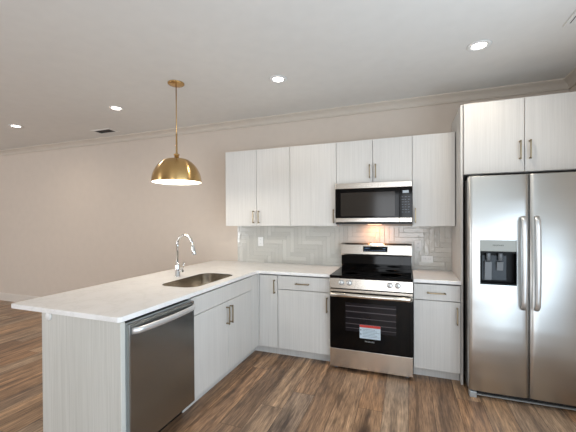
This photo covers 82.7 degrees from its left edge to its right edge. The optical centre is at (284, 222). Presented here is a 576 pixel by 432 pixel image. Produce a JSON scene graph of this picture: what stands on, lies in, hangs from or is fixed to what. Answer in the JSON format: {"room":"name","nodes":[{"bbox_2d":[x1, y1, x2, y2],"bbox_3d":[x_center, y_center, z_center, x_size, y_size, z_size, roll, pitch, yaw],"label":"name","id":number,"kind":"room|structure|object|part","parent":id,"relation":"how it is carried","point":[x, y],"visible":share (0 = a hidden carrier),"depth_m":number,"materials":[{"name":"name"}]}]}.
{"room":"kitchen","nodes":[
{"label":"kitchen","id":0,"kind":"room"},
{"bbox_2d":[0,89,569,296],"bbox_3d":[-2.314,0.051,5.030,10.950,2.955,0.120,0,0,21],"label":"wall","id":1,"kind":"structure","parent":0,"point":[75,218],"depth_m":4.98,"materials":[{"name":"paint"}]},
{"bbox_2d":[0,292,38,301],"bbox_3d":[-4.020,1.364,5.612,7.140,0.140,0.016,0,0,21],"label":"baseboard","id":2,"kind":"structure","parent":1,"relation":"attached to","point":[3,296],"depth_m":5.93,"materials":[{"name":"paint"}]},
{"bbox_2d":[225,147,289,225],"bbox_3d":[-0.274,-0.413,3.996,0.836,0.902,0.370,0,0,21],"label":"upper cabinet","id":3,"kind":"object","parent":1,"relation":"attached to","point":[257,181],"visible":0.92,"depth_m":3.85,"materials":[{"name":"laminate"}]},
{"bbox_3d":[-0.518,-0.411,3.940,0.414,0.898,0.019,0,0,21],"label":"door","id":4,"kind":"part","parent":3,"relation":"part of","materials":[{"name":"laminate"}]},
{"bbox_3d":[-0.127,-0.412,3.793,0.414,0.898,0.019,0,0,21],"label":"door","id":5,"kind":"part","parent":3,"relation":"part of","materials":[{"name":"laminate"}]},
{"bbox_2d":[0,78,568,155],"bbox_3d":[-2.356,-1.283,4.929,10.750,0.085,0.075,0,0,21],"label":"trim","id":6,"kind":"structure","parent":1,"relation":"attached to","point":[555,84],"depth_m":3.84,"materials":[{"name":"paint"}]},
{"bbox_2d":[290,143,341,225],"bbox_3d":[0.367,-0.415,3.755,0.530,0.902,0.370,0,0,21],"label":"upper cabinet","id":7,"kind":"object","parent":1,"relation":"attached to","point":[313,175],"visible":0.92,"depth_m":3.61,"materials":[{"name":"laminate"}]},
{"bbox_2d":[237,226,451,270],"bbox_3d":[0.573,0.270,3.878,2.535,0.472,0.008,0,0,21],"label":"backsplash","id":8,"kind":"structure","parent":1,"relation":"attached to","point":[314,245],"depth_m":3.89,"materials":[{"name":"tile"}]},
{"bbox_2d":[258,237,262,245],"bbox_3d":[-0.300,0.241,4.196,0.072,0.116,0.007,0,0,21],"label":"wall outlet","id":9,"kind":"object","parent":8,"relation":"attached to","point":[260,239],"visible":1,"depth_m":4.19,"materials":[{"name":"white plastic"}]},
{"bbox_2d":[414,240,421,250],"bbox_3d":[1.449,0.247,3.539,0.072,0.116,0.007,0,0,21],"label":"wall outlet","id":10,"kind":"object","parent":8,"relation":"attached to","point":[417,243],"visible":1,"depth_m":3.54,"materials":[{"name":"white plastic"}]},
{"bbox_2d":[421,255,432,261],"bbox_3d":[1.535,0.388,3.508,0.116,0.072,0.007,0,0,21],"label":"wall outlet","id":11,"kind":"object","parent":8,"relation":"attached to","point":[424,258],"visible":1,"depth_m":3.51,"materials":[{"name":"white plastic"}]},
{"bbox_2d":[336,136,411,183],"bbox_3d":[0.971,-0.642,3.526,0.761,0.451,0.370,0,0,21],"label":"upper cabinet","id":12,"kind":"object","parent":1,"relation":"attached to","point":[384,159],"visible":0.89,"depth_m":3.38,"materials":[{"name":"laminate"}]},
{"bbox_3d":[0.744,-0.640,3.464,0.377,0.447,0.019,0,0,21],"label":"door","id":13,"kind":"part","parent":12,"relation":"part of","materials":[{"name":"laminate"}]},
{"bbox_2d":[335,181,411,224],"bbox_3d":[0.966,-0.197,3.511,0.757,0.435,0.406,0,0,21],"label":"microwave","id":14,"kind":"object","parent":12,"relation":"attached to","point":[370,203],"visible":1,"depth_m":3.32,"materials":[{"name":"silver metal"}]},
{"bbox_3d":[0.844,-0.202,3.355,0.638,0.302,0.025,0,0,21],"label":"door","id":15,"kind":"part","parent":14,"relation":"part of","materials":[{"name":"black glass"}]},
{"bbox_3d":[1.199,-0.203,3.221,0.116,0.302,0.025,0,0,21],"label":"control panel","id":16,"kind":"part","parent":14,"relation":"part of","materials":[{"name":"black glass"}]},
{"bbox_3d":[1.100,-0.641,3.329,0.377,0.447,0.019,0,0,21],"label":"door","id":17,"kind":"part","parent":12,"relation":"part of","materials":[{"name":"laminate"}]},
{"bbox_2d":[412,132,454,225],"bbox_3d":[1.508,-0.418,3.326,0.382,0.902,0.370,0,0,21],"label":"upper cabinet","id":18,"kind":"object","parent":1,"relation":"attached to","point":[433,155],"visible":0.99,"depth_m":3.19,"materials":[{"name":"laminate"}]},
{"bbox_2d":[463,91,575,181],"bbox_3d":[2.102,-0.726,2.941,0.947,0.610,0.668,0,0,21],"label":"upper cabinet","id":19,"kind":"object","parent":1,"relation":"attached to","point":[533,134],"visible":0.94,"depth_m":2.68,"materials":[{"name":"laminate"}]},
{"bbox_3d":[1.764,-0.722,2.761,0.438,0.606,0.019,0,0,21],"label":"door","id":20,"kind":"part","parent":19,"relation":"part of","materials":[{"name":"laminate"}]},
{"bbox_3d":[1.930,-0.595,2.670,0.011,0.156,0.038,0,0,21],"label":"handle","id":21,"kind":"part","parent":19,"relation":"part of","materials":[{"name":"beige metal"}]},
{"bbox_3d":[1.994,-0.595,2.646,0.011,0.156,0.038,0,0,21],"label":"handle","id":22,"kind":"part","parent":19,"relation":"part of","materials":[{"name":"beige metal"}]},
{"bbox_3d":[2.208,-0.724,2.594,0.502,0.606,0.019,0,0,21],"label":"door","id":23,"kind":"part","parent":19,"relation":"part of","materials":[{"name":"laminate"}]},
{"bbox_2d":[0,0,575,149],"bbox_3d":[-3.505,-1.345,1.874,10.750,0.100,6.600,0,0,21],"label":"ceiling","id":24,"kind":"structure","parent":0,"point":[63,63],"depth_m":2.58,"materials":[{"name":"paint"}]},
{"bbox_2d":[9,124,22,127],"bbox_3d":[-3.642,-1.311,4.442,0.164,0.005,0.164,0,0,21],"label":"recessed light","id":25,"kind":"object","parent":24,"relation":"in","point":[11,125],"visible":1,"depth_m":4.45,"materials":[{"name":"white plastic"}]},
{"bbox_2d":[92,128,118,133],"bbox_3d":[-2.581,-1.318,4.714,0.340,0.008,0.180,0,0,21],"label":"ceiling vent","id":26,"kind":"object","parent":24,"relation":"in","point":[107,130],"visible":1,"depth_m":4.71,"materials":[{"name":"metal"}]},
{"bbox_2d":[108,106,123,110],"bbox_3d":[-1.931,-1.315,3.762,0.164,0.005,0.164,0,0,21],"label":"recessed light","id":27,"kind":"object","parent":24,"relation":"in","point":[117,108],"visible":1,"depth_m":3.76,"materials":[{"name":"white plastic"}]},
{"bbox_2d":[151,80,201,184],"bbox_3d":[-1.018,-0.850,3.094,0.456,0.937,0.456,0,0,21],"label":"pendant lamp","id":28,"kind":"object","parent":24,"relation":"hanging from","point":[176,170],"visible":1,"depth_m":2.96,"materials":[{"name":"gold metal"}]},
{"bbox_3d":[-1.019,-0.977,3.093,0.010,0.647,0.010,0,0,21],"label":"rod","id":29,"kind":"part","parent":28,"relation":"part of","materials":[{"name":"gold metal"}]},
{"bbox_3d":[-1.016,-0.490,3.097,0.456,0.216,0.456,0,0,21],"label":"lamp shade","id":30,"kind":"part","parent":28,"relation":"part of","materials":[{"name":"gold metal"}]},
{"bbox_2d":[269,75,286,82],"bbox_3d":[-0.055,-1.320,3.014,0.164,0.005,0.164,0,0,21],"label":"recessed light","id":31,"kind":"object","parent":24,"relation":"in","point":[277,78],"visible":1,"depth_m":3.01,"materials":[{"name":"white plastic"}]},
{"bbox_2d":[466,40,491,50],"bbox_3d":[1.460,-1.325,2.450,0.164,0.005,0.164,0,0,21],"label":"recessed light","id":32,"kind":"object","parent":24,"relation":"in","point":[479,45],"visible":1,"depth_m":2.44,"materials":[{"name":"white plastic"}]},
{"bbox_2d":[563,10,575,26],"bbox_3d":[1.966,-1.323,1.976,0.320,0.008,0.380,0,0,21],"label":"ceiling vent","id":33,"kind":"object","parent":24,"relation":"in","point":[571,21],"visible":1,"depth_m":2.15,"materials":[{"name":"metal"}]},
{"bbox_2d":[0,300,575,431],"bbox_3d":[-3.488,1.510,1.896,10.750,0.100,6.600,0,0,21],"label":"floor","id":34,"kind":"structure","parent":0,"point":[267,391],"depth_m":2.63,"materials":[{"name":"brown wood"}]},
{"bbox_2d":[42,313,125,431],"bbox_3d":[-1.220,1.001,1.967,0.656,0.890,0.042,0,0,21],"label":"peninsula end panel","id":35,"kind":"object","parent":34,"relation":"on","point":[84,382],"visible":0.94,"depth_m":1.94,"materials":[{"name":"laminate"}]},
{"bbox_2d":[124,299,194,431],"bbox_3d":[-1.021,1.007,2.240,0.649,0.865,0.605,0,0,21],"label":"dishwasher","id":36,"kind":"object","parent":34,"relation":"on","point":[159,343],"visible":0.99,"depth_m":2.08,"materials":[{"name":"metal"}]},
{"bbox_3d":[-0.749,0.618,2.133,0.062,0.036,0.590,0,0,21],"label":"handle","id":37,"kind":"part","parent":36,"relation":"part of","materials":[{"name":"metal"}]},
{"bbox_2d":[182,274,257,412],"bbox_3d":[-0.721,0.993,3.129,0.616,0.883,1.263,0,0,21],"label":"base cabinet","id":38,"kind":"object","parent":34,"relation":"on","point":[225,317],"visible":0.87,"depth_m":2.85,"materials":[{"name":"laminate"}]},
{"bbox_2d":[11,260,341,322],"bbox_3d":[-0.564,0.535,3.001,1.742,0.030,2.454,0,0,21],"label":"countertop","id":39,"kind":"structure","parent":38,"relation":"on","point":[119,301],"depth_m":2.48,"materials":[{"name":"white stone"}]},
{"bbox_2d":[174,234,195,276],"bbox_3d":[-0.943,0.314,3.122,0.261,0.415,0.058,0,1,27],"label":"faucet","id":40,"kind":"object","parent":39,"relation":"on","point":[178,270],"visible":1,"depth_m":3.15,"materials":[{"name":"silver metal"}]},
{"bbox_3d":[-0.949,0.254,3.126,0.215,0.295,0.025,0,0,26],"label":"spout","id":41,"kind":"part","parent":40,"relation":"part of","materials":[{"name":"silver metal"}]},
{"bbox_2d":[162,273,231,297],"bbox_3d":[-0.774,0.633,3.015,0.371,0.220,0.709,0,0,21],"label":"sink","id":42,"kind":"object","parent":39,"relation":"in","point":[205,278],"visible":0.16,"depth_m":3.27,"materials":[{"name":"metal"}]},
{"bbox_3d":[-0.605,1.021,2.696,0.019,0.627,0.530,0,0,21],"label":"door","id":43,"kind":"part","parent":38,"relation":"part of","materials":[{"name":"laminate"}]},
{"bbox_3d":[-0.475,0.824,2.963,0.038,0.161,0.011,0,0,21],"label":"handle","id":44,"kind":"part","parent":38,"relation":"part of","materials":[{"name":"beige metal"}]},
{"bbox_3d":[-0.427,1.016,3.171,0.019,0.627,0.473,0,0,21],"label":"door","id":45,"kind":"part","parent":38,"relation":"part of","materials":[{"name":"laminate"}]},
{"bbox_2d":[255,273,280,353],"bbox_3d":[-0.342,0.985,3.876,0.810,0.883,0.668,0,0,21],"label":"base cabinet","id":46,"kind":"object","parent":34,"relation":"on","point":[267,283],"visible":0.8,"depth_m":3.50,"materials":[{"name":"laminate"}]},
{"bbox_3d":[-0.162,0.942,3.501,0.207,0.767,0.019,0,0,21],"label":"door","id":47,"kind":"part","parent":46,"relation":"part of","materials":[{"name":"laminate"}]},
{"bbox_2d":[278,275,330,360],"bbox_3d":[0.303,0.983,3.634,0.564,0.883,0.668,0,0,21],"label":"base cabinet","id":48,"kind":"object","parent":34,"relation":"on","point":[303,301],"visible":0.8,"depth_m":3.36,"materials":[{"name":"laminate"}]},
{"bbox_3d":[0.200,0.627,3.362,0.560,0.140,0.019,0,0,21],"label":"drawer","id":49,"kind":"part","parent":48,"relation":"part of","materials":[{"name":"laminate"}]},
{"bbox_2d":[329,242,412,377],"bbox_3d":[0.905,0.827,3.341,0.764,1.192,0.733,0,0,21],"label":"range","id":50,"kind":"object","parent":34,"relation":"on","point":[371,294],"visible":1,"depth_m":3.09,"materials":[{"name":"silver metal"}]},
{"bbox_3d":[0.787,0.685,3.027,0.764,0.040,0.065,0,0,21],"label":"handle","id":51,"kind":"part","parent":50,"relation":"part of","materials":[{"name":"metal"}]},
{"bbox_3d":[0.808,0.925,3.082,0.756,0.571,0.033,0,0,21],"label":"oven door","id":52,"kind":"part","parent":50,"relation":"part of","materials":[{"name":"black glass"}]},
{"bbox_3d":[0.810,1.306,3.085,0.756,0.179,0.033,0,0,21],"label":"drawer","id":53,"kind":"part","parent":50,"relation":"part of","materials":[{"name":"metal"}]},
{"bbox_2d":[330,267,412,281],"bbox_3d":[0.906,0.517,3.346,0.759,0.024,0.607,0,0,21],"label":"cooktop","id":54,"kind":"object","parent":50,"relation":"in","point":[357,274],"depth_m":3.20,"materials":[{"name":"black glass"}]},
{"bbox_3d":[1.018,0.298,3.646,0.756,0.139,0.072,0,0,21],"label":"control panel","id":55,"kind":"part","parent":50,"relation":"part of","materials":[{"name":"metal"}]},
{"bbox_3d":[1.028,0.573,2.955,0.054,0.054,0.032,0,0,21],"label":"knob","id":56,"kind":"part","parent":50,"relation":"part of","materials":[{"name":"metal"}]},
{"bbox_2d":[412,273,460,379],"bbox_3d":[1.467,0.980,3.196,0.383,0.883,0.668,0,0,21],"label":"base cabinet","id":57,"kind":"object","parent":34,"relation":"on","point":[436,307],"visible":0.95,"depth_m":2.92,"materials":[{"name":"laminate"}]},
{"bbox_2d":[412,269,460,284],"bbox_3d":[1.469,0.522,3.203,0.386,0.030,0.646,0,0,21],"label":"countertop","id":58,"kind":"structure","parent":57,"relation":"on","point":[419,275],"depth_m":3.04,"materials":[{"name":"white stone"}]},
{"bbox_3d":[1.364,0.624,2.925,0.378,0.140,0.019,0,0,21],"label":"drawer","id":59,"kind":"part","parent":57,"relation":"part of","materials":[{"name":"laminate"}]},
{"bbox_3d":[1.366,1.010,2.928,0.378,0.621,0.019,0,0,21],"label":"door","id":60,"kind":"part","parent":57,"relation":"part of","materials":[{"name":"laminate"}]},
{"bbox_2d":[452,105,462,384],"bbox_3d":[1.663,0.196,3.146,0.018,2.449,0.611,0,0,21],"label":"panel","id":61,"kind":"object","parent":34,"relation":"on","point":[457,124],"visible":0.76,"depth_m":2.92,"materials":[{"name":"laminate"}]},
{"bbox_2d":[463,172,575,410],"bbox_3d":[2.056,0.514,2.832,0.908,1.812,0.850,0,0,21],"label":"refrigerator","id":62,"kind":"object","parent":34,"relation":"on","point":[519,230],"visible":1,"depth_m":2.54,"materials":[{"name":"metal"}]},
{"bbox_3d":[1.700,0.364,2.648,0.170,0.200,0.005,0,0,21],"label":"splash plate","id":63,"kind":"part","parent":62,"relation":"part of","materials":[{"name":"grey plastic"}]},
{"bbox_3d":[1.711,0.493,2.625,0.408,1.738,0.080,0,0,21],"label":"freezer door","id":64,"kind":"part","parent":62,"relation":"part of","materials":[{"name":"metal"}]},
{"bbox_3d":[1.834,0.311,2.495,0.037,0.729,0.067,0,0,21],"label":"handle","id":65,"kind":"part","parent":62,"relation":"part of","materials":[{"name":"metal"}]},
{"bbox_3d":[1.955,1.407,2.558,0.788,0.009,0.030,0,0,21],"label":"grille trim","id":66,"kind":"part","parent":62,"relation":"part of","materials":[{"name":"silver metal"}]},
{"bbox_3d":[1.913,0.311,2.466,0.037,0.729,0.067,0,0,21],"label":"handle","id":67,"kind":"part","parent":62,"relation":"part of","materials":[{"name":"metal"}]},
{"bbox_3d":[2.139,0.492,2.465,0.494,1.738,0.080,0,0,21],"label":"door","id":68,"kind":"part","parent":62,"relation":"part of","materials":[{"name":"metal"}]},
{"bbox_3d":[1.561,0.068,-0.079,0.100,2.755,6.720,0,0,21],"label":"wall","id":69,"kind":"structure","parent":0,"visible":0},
{"bbox_2d":[564,68,575,88],"bbox_3d":[1.492,-1.267,-0.003,0.075,0.085,6.600,0,0,21],"label":"trim","id":70,"kind":"structure","parent":69,"relation":"attached to","point":[570,78],"depth_m":2.96,"materials":[{"name":"paint"}]}
]}

